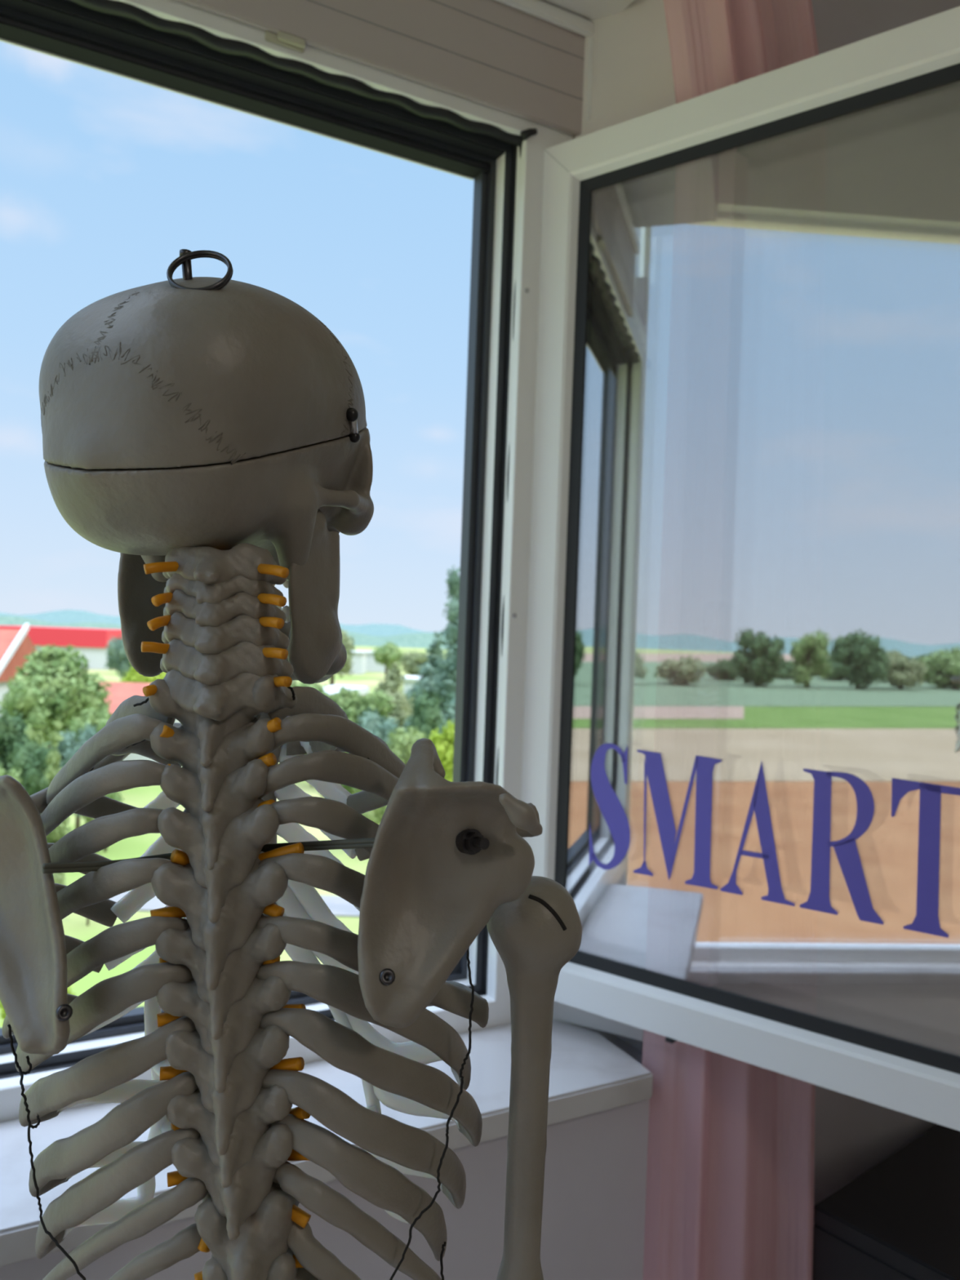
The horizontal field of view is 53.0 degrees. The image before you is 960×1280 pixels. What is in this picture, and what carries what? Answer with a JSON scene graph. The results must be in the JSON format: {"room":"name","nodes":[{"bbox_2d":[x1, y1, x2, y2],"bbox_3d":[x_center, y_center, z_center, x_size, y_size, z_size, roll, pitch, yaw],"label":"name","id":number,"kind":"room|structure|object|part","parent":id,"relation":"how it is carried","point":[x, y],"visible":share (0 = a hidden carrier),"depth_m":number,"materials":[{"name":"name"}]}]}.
{"room":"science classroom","nodes":[
{"label":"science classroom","id":0,"kind":"room"},
{"bbox_2d":[0,0,959,1279],"bbox_3d":[0.895,-0.111,2.096,4.600,3.450,0.370,2,1,-29],"label":"wall","id":1,"kind":"structure","parent":0,"point":[890,655],"depth_m":1.79,"materials":[{"name":"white paint"}]},
{"bbox_2d":[0,1021,653,1266],"bbox_3d":[-0.265,0.690,1.377,1.118,0.042,0.262,2,1,-29],"label":"window sill","id":2,"kind":"structure","parent":1,"relation":"attached to","point":[589,1074],"depth_m":1.41,"materials":[{"name":"white plastic"}]},
{"bbox_2d":[176,0,594,136],"bbox_3d":[-0.301,-1.015,1.520,1.100,0.198,0.154,2,1,-29],"label":"box","id":3,"kind":"object","parent":1,"relation":"attached to","point":[523,59],"visible":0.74,"depth_m":1.60,"materials":[{"name":"grey plastic"}]},
{"bbox_2d":[0,0,959,1131],"bbox_3d":[-0.022,-0.124,1.347,2.404,1.709,0.964,2,0,0],"label":"window","id":4,"kind":"structure","parent":1,"relation":"in","point":[536,186],"depth_m":1.60,"materials":[{"name":"white plastic"}]},
{"bbox_3d":[-0.553,-0.144,1.436,1.495,1.709,0.010,2,1,-29],"label":"rail","id":5,"kind":"part","parent":4,"relation":"part of","materials":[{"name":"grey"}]},
{"bbox_3d":[-0.295,-0.909,1.459,0.060,0.016,0.012,2,1,-29],"label":"catch plate","id":6,"kind":"part","parent":4,"relation":"part of","materials":[{"name":"beige"}]},
{"bbox_3d":[-0.522,-0.142,1.379,1.495,1.709,0.030,2,1,-29],"label":"frame","id":7,"kind":"part","parent":4,"relation":"part of","materials":[{"name":"white plastic"}]},
{"bbox_3d":[0.633,-0.100,1.310,1.340,1.480,0.072,2,1,38],"label":"sash","id":8,"kind":"part","parent":4,"relation":"part of","materials":[{"name":"white plastic"}]},
{"bbox_2d":[540,0,634,20],"bbox_3d":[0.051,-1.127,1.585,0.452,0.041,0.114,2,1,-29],"label":"ceiling","id":9,"kind":"structure","parent":1,"relation":"attached to","point":[588,10],"depth_m":1.68,"materials":[{"name":"white paint"}]},
{"bbox_2d":[552,0,675,1041],"bbox_3d":[0.229,-0.231,1.723,0.142,1.827,0.367,2,1,-29],"label":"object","id":10,"kind":"structure","parent":1,"relation":"attached to","point":[633,77],"depth_m":1.67,"materials":[{"name":"paint"}]},
{"bbox_3d":[0.589,-1.463,1.590,0.469,0.018,0.215,2,0,0],"label":"rail","id":11,"kind":"object","parent":1,"relation":"attached to","visible":0},
{"bbox_2d":[641,0,826,1279],"bbox_3d":[0.416,0.062,1.522,0.381,3.020,0.121,2,0,-6],"label":"sheer curtain","id":12,"kind":"object","parent":11,"relation":"hanging from","point":[730,1191],"visible":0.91,"depth_m":1.54,"materials":[{"name":"fabric"}]},
{"bbox_3d":[2.066,1.742,-0.722,7.287,0.120,8.414,2,0,0],"label":"floor","id":13,"kind":"structure","parent":0,"visible":0},
{"bbox_2d":[0,248,582,1279],"bbox_3d":[-0.107,0.705,0.450,0.526,1.777,0.502,2,1,-18],"label":"skeleton","id":14,"kind":"object","parent":13,"relation":"on","point":[211,434],"visible":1,"depth_m":0.43,"materials":[{"name":"plastic"}]},
{"bbox_3d":[-0.115,0.096,0.436,0.150,0.023,0.044,2,0,0],"label":"cord","id":15,"kind":"part","parent":14,"relation":"part of","materials":[{"name":"grey plastic"}]},
{"bbox_3d":[-0.115,0.094,0.436,0.150,0.023,0.044,2,0,0],"label":"cord","id":16,"kind":"part","parent":14,"relation":"part of","materials":[{"name":"grey plastic"}]},
{"bbox_3d":[-0.066,-0.116,0.495,0.007,0.007,0.007,2,0,0],"label":"latch post","id":17,"kind":"part","parent":14,"relation":"part of","materials":[{"name":"black metal"}]},
{"bbox_3d":[-0.066,-0.106,0.503,0.006,0.006,0.006,2,0,0],"label":"latch post","id":18,"kind":"part","parent":14,"relation":"part of","materials":[{"name":"black metal"}]},
{"bbox_3d":[0.032,0.127,0.449,0.018,0.015,0.003,2,0,10],"label":"groove cord","id":19,"kind":"part","parent":14,"relation":"part of","materials":[{"name":"black plastic"}]},
{"bbox_2d":[812,1124,959,1279],"bbox_3d":[0.892,1.284,1.614,0.560,0.670,0.432,2,1,-40],"label":"base cabinet","id":20,"kind":"object","parent":13,"relation":"on","point":[899,1219],"visible":1,"depth_m":1.58,"materials":[{"name":"black paint"}]},
{"label":"outside","id":21,"kind":"structure","parent":0,"visible":0},
{"bbox_2d":[0,645,447,1027],"bbox_3d":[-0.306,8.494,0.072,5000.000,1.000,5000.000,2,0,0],"label":"ground","id":22,"kind":"structure","parent":21,"point":[74,925],"depth_m":33.30,"materials":[{"name":"green plant"}]},
{"bbox_2d":[0,764,23,785],"bbox_3d":[-13.979,5.430,28.084,1.622,3.869,1.666,2,0,0],"label":"shrub","id":23,"kind":"object","parent":22,"relation":"on","point":[12,773],"visible":0.02,"depth_m":28.22,"materials":[{"name":"green plant"}]},
{"bbox_2d":[0,706,32,774],"bbox_3d":[-16.892,4.772,34.107,2.455,4.872,2.285,2,1,-25],"label":"tree","id":24,"kind":"object","parent":22,"relation":"on","point":[13,735],"visible":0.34,"depth_m":33.74,"materials":[{"name":"green plant"}]},
{"bbox_2d":[0,622,37,716],"bbox_3d":[-32.066,2.594,57.009,10.500,7.547,7.850,2,0,0],"label":"gabled house","id":25,"kind":"structure","parent":22,"relation":"on","point":[15,644],"depth_m":55.96,"materials":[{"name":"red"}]},
{"bbox_2d":[0,678,48,761],"bbox_3d":[-19.812,4.325,41.376,2.669,5.433,2.098,2,0,0],"label":"shrub","id":26,"kind":"object","parent":22,"relation":"on","point":[21,699],"visible":0.52,"depth_m":40.99,"materials":[{"name":"green plant"}]},
{"bbox_2d":[8,738,54,815],"bbox_3d":[-14.969,5.316,32.070,1.741,3.958,1.709,2,0,0],"label":"shrub","id":27,"kind":"object","parent":22,"relation":"on","point":[31,762],"visible":0.57,"depth_m":31.63,"materials":[{"name":"green plant"}]},
{"bbox_2d":[0,985,75,1025],"bbox_3d":[-7.908,6.608,17.046,1.361,2.138,1.154,2,0,0],"label":"bush","id":28,"kind":"object","parent":22,"relation":"on","point":[2,1011],"visible":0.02,"depth_m":16.68,"materials":[{"name":"green plant"}]},
{"bbox_2d":[0,644,112,784],"bbox_3d":[-20.263,3.570,46.012,4.958,6.831,5.244,2,1,-22],"label":"tree","id":29,"kind":"object","parent":22,"relation":"on","point":[65,694],"visible":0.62,"depth_m":44.84,"materials":[{"name":"green plant"}]},
{"bbox_3d":[-20.236,2.802,46.006,4.958,5.294,5.244,2,1,-22],"label":"crown","id":30,"kind":"part","parent":29,"relation":"part of","materials":[{"name":"green plant"}]},
{"bbox_2d":[44,731,71,885],"bbox_3d":[-11.870,4.995,27.042,0.953,4.907,0.937,2,1,26],"label":"tree","id":31,"kind":"object","parent":22,"relation":"on","point":[53,757],"visible":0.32,"depth_m":26.92,"materials":[{"name":"green plant"}]},
{"bbox_2d":[0,625,122,669],"bbox_3d":[-68.475,1.106,156.886,20.666,6.218,14.300,2,0,0],"label":"long hall","id":32,"kind":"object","parent":22,"relation":"on","point":[92,642],"visible":0.36,"depth_m":149.72,"materials":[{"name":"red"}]},
{"bbox_2d":[48,721,97,828],"bbox_3d":[-14.607,5.107,35.005,1.862,4.352,2.264,3,1,43],"label":"shrub","id":33,"kind":"object","parent":22,"relation":"on","point":[67,747],"visible":0.24,"depth_m":34.59,"materials":[{"name":"green plant"}]},
{"bbox_2d":[63,703,111,742],"bbox_3d":[-17.085,4.965,41.991,2.131,4.340,2.129,2,1,-27],"label":"shrub","id":34,"kind":"object","parent":22,"relation":"on","point":[100,719],"visible":0.32,"depth_m":41.59,"materials":[{"name":"green plant"}]},
{"bbox_2d":[80,815,102,925],"bbox_3d":[-10.139,5.223,25.053,0.810,4.608,0.703,2,0,0],"label":"tree","id":35,"kind":"object","parent":22,"relation":"on","point":[86,819],"visible":0.03,"depth_m":25.01,"materials":[{"name":"green plant"}]},
{"bbox_3d":[-10.129,4.935,25.051,0.810,4.032,0.703,2,0,0],"label":"crown","id":36,"kind":"part","parent":35,"relation":"part of","materials":[{"name":"green plant"}]},
{"bbox_2d":[103,791,124,851],"bbox_3d":[-12.792,5.322,33.135,1.191,4.085,1.203,2,1,28],"label":"shrub","id":37,"kind":"object","parent":22,"relation":"on","point":[114,796],"visible":0.05,"depth_m":33.02,"materials":[{"name":"green plant"}]},
{"bbox_3d":[-12.771,4.728,33.130,1.191,2.896,1.203,2,1,28],"label":"crown","id":38,"kind":"part","parent":37,"relation":"part of","materials":[{"name":"green plant"}]},
{"bbox_2d":[104,635,132,682],"bbox_3d":[-35.137,2.576,95.054,4.174,6.920,3.559,2,0,0],"label":"tree","id":39,"kind":"object","parent":22,"relation":"on","point":[117,659],"visible":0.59,"depth_m":93.90,"materials":[{"name":"green plant"}]},
{"bbox_2d":[98,681,182,767],"bbox_3d":[-18.756,4.393,52.020,6.300,4.994,6.650,2,0,-4],"label":"house","id":40,"kind":"structure","parent":22,"relation":"on","point":[120,691],"depth_m":50.83,"materials":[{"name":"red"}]},
{"bbox_2d":[120,666,166,683],"bbox_3d":[-26.154,3.838,76.214,4.197,5.362,3.895,2,1,-31],"label":"bush","id":41,"kind":"object","parent":22,"relation":"on","point":[133,676],"visible":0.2,"depth_m":74.68,"materials":[{"name":"green plant"}]},
{"bbox_2d":[0,609,445,636],"bbox_3d":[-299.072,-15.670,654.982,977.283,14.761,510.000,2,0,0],"label":"hills","id":42,"kind":"structure","parent":22,"relation":"on","point":[66,616],"depth_m":763.12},
{"bbox_2d":[0,615,448,648],"bbox_3d":[-174.323,-5.298,370.021,569.187,7.810,320.000,2,0,0],"label":"woods","id":43,"kind":"object","parent":22,"relation":"on","point":[419,640],"visible":0.16,"depth_m":423.91,"materials":[{"name":"green plant"}]},
{"bbox_2d":[108,889,359,916],"bbox_3d":[-11.913,7.317,27.262,36.305,0.040,1.976,2,0,-2],"label":"road","id":44,"kind":"structure","parent":22,"relation":"on","point":[340,907],"depth_m":27.21,"materials":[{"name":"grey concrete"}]},
{"bbox_2d":[287,680,298,688],"bbox_3d":[-13.141,4.694,66.144,2.197,4.757,2.274,2,0,0],"label":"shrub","id":45,"kind":"object","parent":22,"relation":"on","point":[293,682],"visible":0.02,"depth_m":65.61,"materials":[{"name":"green plant"}]},
{"bbox_2d":[291,682,331,697],"bbox_3d":[-10.446,4.843,60.132,4.465,4.755,4.696,2,0,0],"label":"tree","id":46,"kind":"object","parent":22,"relation":"on","point":[316,686],"visible":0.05,"depth_m":60.46,"materials":[{"name":"green plant"}]},
{"bbox_2d":[320,751,360,797],"bbox_3d":[-5.718,5.555,40.049,2.521,4.010,2.217,2,1,20],"label":"shrub","id":47,"kind":"object","parent":22,"relation":"on","point":[348,788],"visible":0.02,"depth_m":39.57,"materials":[{"name":"green plant"}]},
{"bbox_2d":[329,626,355,685],"bbox_3d":[-18.431,2.131,120.152,5.613,8.587,6.608,2,0,0],"label":"tree","id":48,"kind":"object","parent":22,"relation":"on","point":[346,642],"visible":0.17,"depth_m":120.07,"materials":[{"name":"green plant"}]},
{"bbox_3d":[-18.401,1.279,120.145,5.613,6.882,6.608,2,0,0],"label":"crown","id":49,"kind":"part","parent":48,"relation":"part of","materials":[{"name":"green plant"}]},
{"bbox_2d":[323,684,368,697],"bbox_3d":[-13.337,5.547,79.314,6.249,2.616,19.240,2,0,0],"label":"shed","id":50,"kind":"object","parent":22,"relation":"on","point":[362,690],"visible":0.18,"depth_m":85.83,"materials":[{"name":"beige"}]},
{"bbox_2d":[339,650,368,674],"bbox_3d":[-22.358,3.841,168.045,4.886,3.878,6.600,2,0,0],"label":"house","id":51,"kind":"structure","parent":22,"relation":"on","point":[359,660],"depth_m":165.04,"materials":[{"name":"white"}]},
{"bbox_2d":[328,685,395,726],"bbox_3d":[-6.606,4.966,52.710,4.043,4.910,3.982,2,0,0],"label":"tree","id":52,"kind":"object","parent":22,"relation":"on","point":[353,704],"visible":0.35,"depth_m":51.78,"materials":[{"name":"green plant"}]},
{"bbox_2d":[351,787,386,825],"bbox_3d":[-3.759,5.822,34.011,1.789,3.718,2.009,2,1,20],"label":"shrub","id":53,"kind":"object","parent":22,"relation":"on","point":[375,815],"visible":0.09,"depth_m":33.53,"materials":[{"name":"green plant"}]},
{"bbox_2d":[365,650,388,672],"bbox_3d":[-18.819,3.978,178.046,4.691,3.690,6.600,2,0,0],"label":"house","id":54,"kind":"structure","parent":22,"relation":"on","point":[371,666],"depth_m":175.04,"materials":[{"name":"white"}]},
{"bbox_2d":[356,707,402,746],"bbox_3d":[-5.125,5.380,46.207,2.737,4.299,2.716,2,1,33],"label":"shrub","id":55,"kind":"object","parent":22,"relation":"on","point":[371,722],"visible":0.23,"depth_m":45.70,"materials":[{"name":"green plant"}]},
{"bbox_2d":[371,641,403,679],"bbox_3d":[-14.251,3.252,149.762,5.429,6.148,5.065,2,0,0],"label":"tree","id":56,"kind":"object","parent":22,"relation":"on","point":[388,655],"visible":0.94,"depth_m":148.77,"materials":[{"name":"green plant"}]},
{"bbox_2d":[373,662,414,729],"bbox_3d":[-6.114,4.841,63.803,5.728,6.794,5.549,2,0,0],"label":"tree","id":57,"kind":"object","parent":22,"relation":"on","point":[393,682],"visible":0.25,"depth_m":63.36,"materials":[{"name":"green plant"}]},
{"bbox_2d":[388,700,409,728],"bbox_3d":[-4.065,5.485,50.194,3.618,4.741,2.897,2,1,24],"label":"shrub","id":58,"kind":"object","parent":22,"relation":"on","point":[402,717],"visible":0.09,"depth_m":49.99,"materials":[{"name":"green plant"}]},
{"bbox_2d":[386,726,425,764],"bbox_3d":[-3.087,5.638,40.059,2.330,4.033,2.950,2,0,0],"label":"bush","id":59,"kind":"object","parent":22,"relation":"on","point":[402,741],"visible":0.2,"depth_m":39.76,"materials":[{"name":"green plant"}]},
{"bbox_2d":[402,675,422,693],"bbox_3d":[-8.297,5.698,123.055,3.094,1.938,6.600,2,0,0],"label":"house","id":60,"kind":"structure","parent":22,"relation":"on","point":[410,680],"depth_m":120.07,"materials":[{"name":"grey"}]},
{"bbox_2d":[403,677,424,702],"bbox_3d":[-4.824,5.091,73.945,2.821,4.429,2.430,2,1,29],"label":"shrub","id":61,"kind":"object","parent":22,"relation":"on","point":[415,689],"visible":0.2,"depth_m":73.56,"materials":[{"name":"green plant"}]},
{"bbox_2d":[399,649,431,675],"bbox_3d":[-8.255,4.004,129.981,5.500,5.409,4.778,2,0,0],"label":"tree","id":62,"kind":"object","parent":22,"relation":"on","point":[410,661],"visible":0.53,"depth_m":129.00,"materials":[{"name":"green plant"}]},
{"bbox_2d":[403,689,446,738],"bbox_3d":[-2.515,5.039,48.239,2.749,5.133,2.516,2,1,-31],"label":"shrub","id":63,"kind":"object","parent":22,"relation":"on","point":[426,717],"visible":0.31,"depth_m":47.48,"materials":[{"name":"green plant"}]},
{"bbox_2d":[401,631,448,731],"bbox_3d":[-2.985,3.768,58.115,4.539,8.631,6.169,2,0,-8],"label":"tree","id":64,"kind":"object","parent":22,"relation":"on","point":[430,670],"visible":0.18,"depth_m":57.66,"materials":[{"name":"green plant"}]},
{"bbox_2d":[429,719,454,782],"bbox_3d":[-1.084,4.990,26.165,1.276,5.707,1.093,2,0,0],"label":"bush","id":65,"kind":"object","parent":22,"relation":"on","point":[443,743],"visible":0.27,"depth_m":25.86,"materials":[{"name":"green plant"}]},
{"bbox_2d":[433,693,455,734],"bbox_3d":[-1.147,5.037,44.189,2.302,5.303,2.146,2,0,0],"label":"shrub","id":66,"kind":"object","parent":22,"relation":"on","point":[450,715],"visible":0.08,"depth_m":44.01,"materials":[{"name":"green plant"}]},
{"bbox_2d":[433,565,460,711],"bbox_3d":[-1.378,1.707,54.071,2.405,11.777,3.197,2,0,0],"label":"tree","id":67,"kind":"object","parent":22,"relation":"on","point":[446,682],"visible":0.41,"depth_m":53.20,"materials":[{"name":"green plant"}]}
]}

